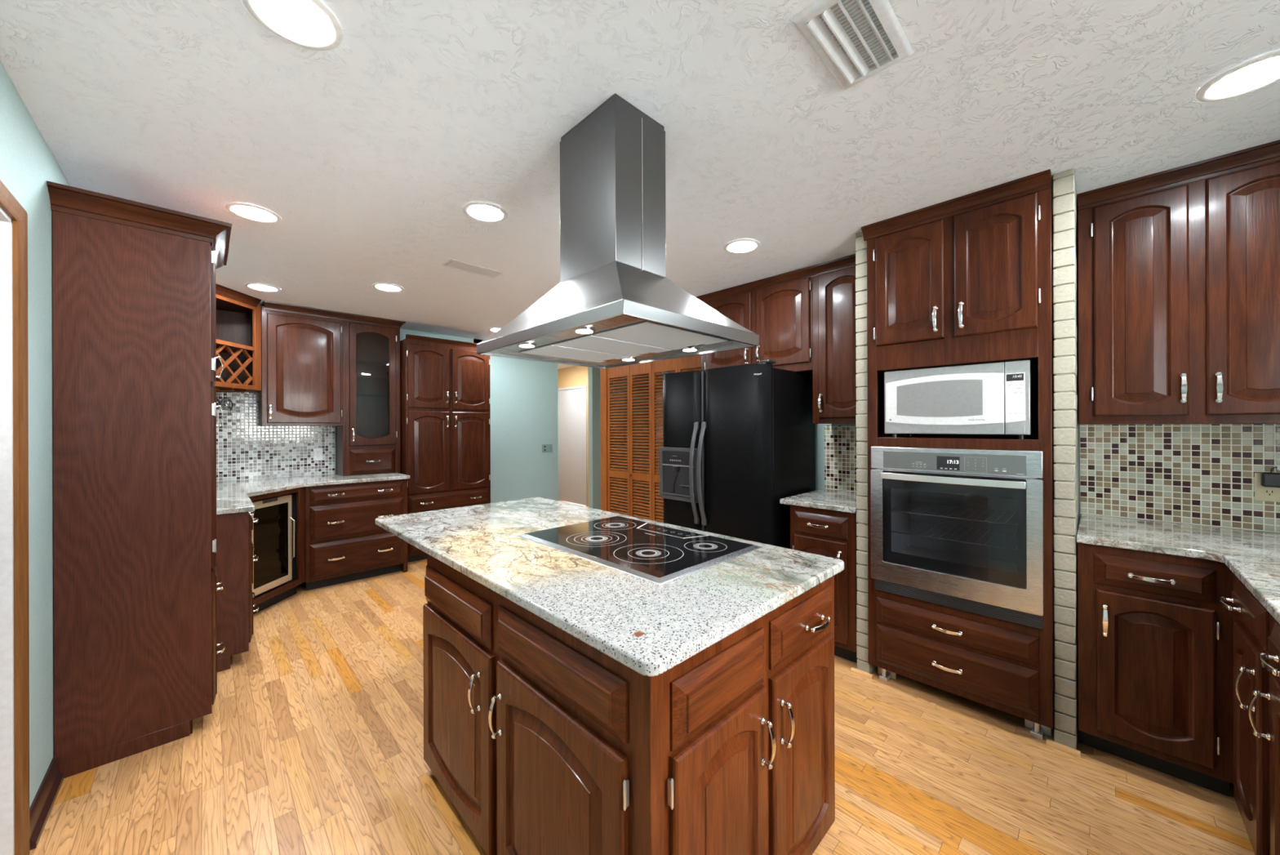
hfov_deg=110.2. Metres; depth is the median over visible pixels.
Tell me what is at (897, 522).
oven rack
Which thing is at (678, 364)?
bifold door
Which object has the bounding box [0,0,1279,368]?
ceiling
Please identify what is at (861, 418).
brick pillar
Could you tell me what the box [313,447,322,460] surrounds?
outlet
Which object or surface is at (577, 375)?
wall
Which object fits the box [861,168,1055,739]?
tall cabinet
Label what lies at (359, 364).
glass shelf
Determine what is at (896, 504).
oven rack
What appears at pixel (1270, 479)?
power adapter
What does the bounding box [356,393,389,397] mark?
glass shelf
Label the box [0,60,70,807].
wall
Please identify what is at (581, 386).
trim
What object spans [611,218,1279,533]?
wall
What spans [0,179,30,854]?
trim
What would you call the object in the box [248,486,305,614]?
base cabinet
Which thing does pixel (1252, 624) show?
base cabinet
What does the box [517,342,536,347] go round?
lamp
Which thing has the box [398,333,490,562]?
pantry cabinet
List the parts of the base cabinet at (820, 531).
handle, door, drawer, handle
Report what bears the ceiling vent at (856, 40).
in the ceiling
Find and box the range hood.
[476,93,759,368]
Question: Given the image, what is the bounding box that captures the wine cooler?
[251,494,294,596]
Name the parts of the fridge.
freezer door, handle, handle, door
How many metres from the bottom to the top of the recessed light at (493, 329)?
0.012 m
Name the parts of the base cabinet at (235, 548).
drawer, drawer, drawer, handle, handle, handle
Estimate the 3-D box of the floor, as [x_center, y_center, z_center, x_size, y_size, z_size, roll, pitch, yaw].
[-0.943,1.383,3.432,6.068,0.060,8.360,0,0,-44]
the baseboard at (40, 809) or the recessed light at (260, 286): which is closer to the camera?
the baseboard at (40, 809)
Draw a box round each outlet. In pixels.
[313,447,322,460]
[1254,472,1279,502]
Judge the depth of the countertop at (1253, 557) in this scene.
1.71 m
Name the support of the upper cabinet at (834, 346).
attached to the wall at (1198, 474)
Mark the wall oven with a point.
(962, 529)
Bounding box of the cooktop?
[517,515,762,584]
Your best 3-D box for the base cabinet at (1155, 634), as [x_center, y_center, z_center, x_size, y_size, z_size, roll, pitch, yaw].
[2.139,0.908,1.894,0.677,0.870,0.391,0,0,-44]
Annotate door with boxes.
[559,387,585,505]
[607,361,652,519]
[651,354,701,522]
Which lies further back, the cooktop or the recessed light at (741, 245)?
the recessed light at (741, 245)
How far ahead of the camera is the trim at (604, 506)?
4.97 m
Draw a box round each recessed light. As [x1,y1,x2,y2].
[225,201,281,222]
[241,0,342,50]
[244,282,280,292]
[372,282,404,292]
[462,201,507,222]
[488,327,500,331]
[724,238,760,253]
[1196,49,1279,102]
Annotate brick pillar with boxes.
[855,231,877,673]
[1052,168,1078,749]
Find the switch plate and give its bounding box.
[542,444,552,452]
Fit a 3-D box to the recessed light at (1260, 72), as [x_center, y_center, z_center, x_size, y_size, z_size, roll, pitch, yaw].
[1.853,-1.057,1.353,0.210,0.012,0.210,0,0,-44]
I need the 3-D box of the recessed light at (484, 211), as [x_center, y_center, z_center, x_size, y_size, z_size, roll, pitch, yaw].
[-0.759,-1.048,2.196,0.210,0.012,0.210,0,0,-44]
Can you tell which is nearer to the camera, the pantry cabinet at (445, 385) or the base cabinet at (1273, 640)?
the base cabinet at (1273, 640)
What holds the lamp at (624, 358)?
on the range hood
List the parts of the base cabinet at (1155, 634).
handle, handle, drawer, door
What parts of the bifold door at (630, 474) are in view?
louver panel, louver panel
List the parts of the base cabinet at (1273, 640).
handle, handle, drawer, door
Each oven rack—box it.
[891,500,1017,525]
[891,519,1017,551]
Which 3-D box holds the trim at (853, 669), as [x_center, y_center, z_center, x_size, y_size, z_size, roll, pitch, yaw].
[1.203,1.337,2.424,0.018,0.018,0.110,0,0,-44]
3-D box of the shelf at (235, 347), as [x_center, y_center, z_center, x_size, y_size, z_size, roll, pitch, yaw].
[-3.393,-0.636,3.426,0.716,0.030,0.720,0,0,-44]
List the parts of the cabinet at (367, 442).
handle, drawer, door, handle, crown molding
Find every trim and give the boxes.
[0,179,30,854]
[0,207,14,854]
[557,385,586,506]
[600,368,608,511]
[850,666,873,679]
[1045,738,1079,757]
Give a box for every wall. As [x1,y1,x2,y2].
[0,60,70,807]
[216,328,600,509]
[557,365,588,506]
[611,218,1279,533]
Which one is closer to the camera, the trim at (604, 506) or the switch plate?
the trim at (604, 506)
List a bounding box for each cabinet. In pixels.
[46,180,232,777]
[214,283,261,392]
[215,511,258,671]
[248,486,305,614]
[258,300,343,426]
[302,479,407,590]
[335,312,405,475]
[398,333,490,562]
[422,553,835,854]
[695,266,812,373]
[790,504,857,662]
[808,253,857,423]
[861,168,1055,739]
[1077,139,1279,424]
[1077,542,1233,796]
[1219,573,1274,854]
[1247,617,1279,854]
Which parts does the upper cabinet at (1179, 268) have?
door, crown molding, handle, handle, door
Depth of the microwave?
2.10 m
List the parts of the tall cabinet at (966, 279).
leg, door, handle, handle, handle, crown molding, drawer, drawer, handle, door, leg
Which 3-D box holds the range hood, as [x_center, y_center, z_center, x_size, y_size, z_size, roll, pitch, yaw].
[-0.105,-0.665,1.601,0.625,0.782,0.822,0,0,-44]
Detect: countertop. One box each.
[216,472,409,515]
[374,497,844,676]
[779,488,857,513]
[1076,513,1279,623]
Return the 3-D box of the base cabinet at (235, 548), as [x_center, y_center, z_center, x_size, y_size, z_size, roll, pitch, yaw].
[-2.677,0.924,2.620,0.652,0.870,0.694,0,0,-44]
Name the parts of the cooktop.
burner, burner, burner, control panel, burner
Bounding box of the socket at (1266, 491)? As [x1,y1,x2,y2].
[1262,488,1276,496]
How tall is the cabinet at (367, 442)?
1.504 m
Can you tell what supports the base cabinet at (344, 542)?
on the floor
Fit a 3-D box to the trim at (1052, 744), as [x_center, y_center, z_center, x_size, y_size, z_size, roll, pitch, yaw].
[1.757,1.335,1.856,0.018,0.018,0.103,0,0,-44]
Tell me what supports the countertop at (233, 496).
on the base cabinet at (344, 542)
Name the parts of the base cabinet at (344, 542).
handle, handle, handle, drawer, drawer, drawer, handle, handle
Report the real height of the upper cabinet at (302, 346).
1.040 m
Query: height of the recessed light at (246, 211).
0.012 m
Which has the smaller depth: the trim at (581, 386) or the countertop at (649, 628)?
the countertop at (649, 628)
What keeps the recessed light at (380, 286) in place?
in the ceiling
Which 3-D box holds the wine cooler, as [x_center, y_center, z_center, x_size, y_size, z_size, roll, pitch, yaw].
[-2.952,0.885,3.335,0.475,0.696,0.389,0,0,-1]
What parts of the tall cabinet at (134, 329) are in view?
crown molding, door, door, drawer, drawer, handle, handle, handle, handle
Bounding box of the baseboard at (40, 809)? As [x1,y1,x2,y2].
[29,756,63,850]
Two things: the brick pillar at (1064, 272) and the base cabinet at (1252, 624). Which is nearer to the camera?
the base cabinet at (1252, 624)
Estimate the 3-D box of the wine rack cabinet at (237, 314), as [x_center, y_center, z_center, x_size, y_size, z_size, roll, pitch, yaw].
[-3.375,-0.662,3.412,0.749,0.766,0.791,0,0,-44]
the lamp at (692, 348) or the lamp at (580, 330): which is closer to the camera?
the lamp at (580, 330)
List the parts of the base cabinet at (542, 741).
drawer, door, handle, handle, door, drawer, drawer, door, handle, handle, drawer, door, handle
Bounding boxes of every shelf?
[216,338,254,355]
[356,361,389,367]
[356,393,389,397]
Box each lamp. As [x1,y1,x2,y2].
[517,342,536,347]
[573,327,595,333]
[620,357,635,360]
[680,346,698,351]
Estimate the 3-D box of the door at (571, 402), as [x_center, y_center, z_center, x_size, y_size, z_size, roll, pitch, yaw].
[-1.191,0.342,7.919,0.056,2.015,0.811,0,0,-44]
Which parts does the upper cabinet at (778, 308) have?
door, handle, crown molding, handle, door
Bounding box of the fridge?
[659,359,815,548]
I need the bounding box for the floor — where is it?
[29,500,1254,854]
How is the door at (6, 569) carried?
attached to the wall at (27, 162)
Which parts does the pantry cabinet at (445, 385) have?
drawer, handle, door, door, crown molding, handle, drawer, handle, handle, door, door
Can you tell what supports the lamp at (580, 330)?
on the range hood
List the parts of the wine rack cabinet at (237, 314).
stemware rail, crown molding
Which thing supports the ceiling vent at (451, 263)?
in the ceiling
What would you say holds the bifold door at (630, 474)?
in the wall at (1198, 474)
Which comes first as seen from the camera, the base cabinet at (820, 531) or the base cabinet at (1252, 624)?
the base cabinet at (1252, 624)
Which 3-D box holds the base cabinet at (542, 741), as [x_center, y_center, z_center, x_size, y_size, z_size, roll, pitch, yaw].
[-0.094,0.915,1.597,0.935,0.870,1.297,0,0,-44]
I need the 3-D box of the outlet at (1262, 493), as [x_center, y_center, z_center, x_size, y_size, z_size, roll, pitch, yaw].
[2.633,0.254,1.869,0.007,0.118,0.074,0,0,-44]
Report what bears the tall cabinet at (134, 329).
on the floor
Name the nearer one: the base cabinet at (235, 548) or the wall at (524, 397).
the base cabinet at (235, 548)
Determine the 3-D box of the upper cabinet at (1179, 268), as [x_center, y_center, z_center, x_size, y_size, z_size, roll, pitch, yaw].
[2.475,-0.538,1.791,0.354,1.052,1.020,0,0,-44]
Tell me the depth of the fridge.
3.01 m
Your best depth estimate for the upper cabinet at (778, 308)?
3.16 m
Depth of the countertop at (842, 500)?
2.71 m
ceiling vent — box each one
[440,257,504,277]
[790,0,913,89]
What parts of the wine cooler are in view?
glass pane, handle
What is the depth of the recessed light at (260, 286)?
3.33 m
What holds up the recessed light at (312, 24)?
in the ceiling
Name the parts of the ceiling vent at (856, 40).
blade, blade, blade, blade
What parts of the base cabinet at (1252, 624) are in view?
handle, handle, drawer, door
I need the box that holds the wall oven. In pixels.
[871,446,1043,629]
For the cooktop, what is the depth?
1.65 m
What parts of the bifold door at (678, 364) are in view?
louver panel, louver panel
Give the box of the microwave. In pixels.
[884,360,1038,439]
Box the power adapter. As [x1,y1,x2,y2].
[1260,466,1279,487]

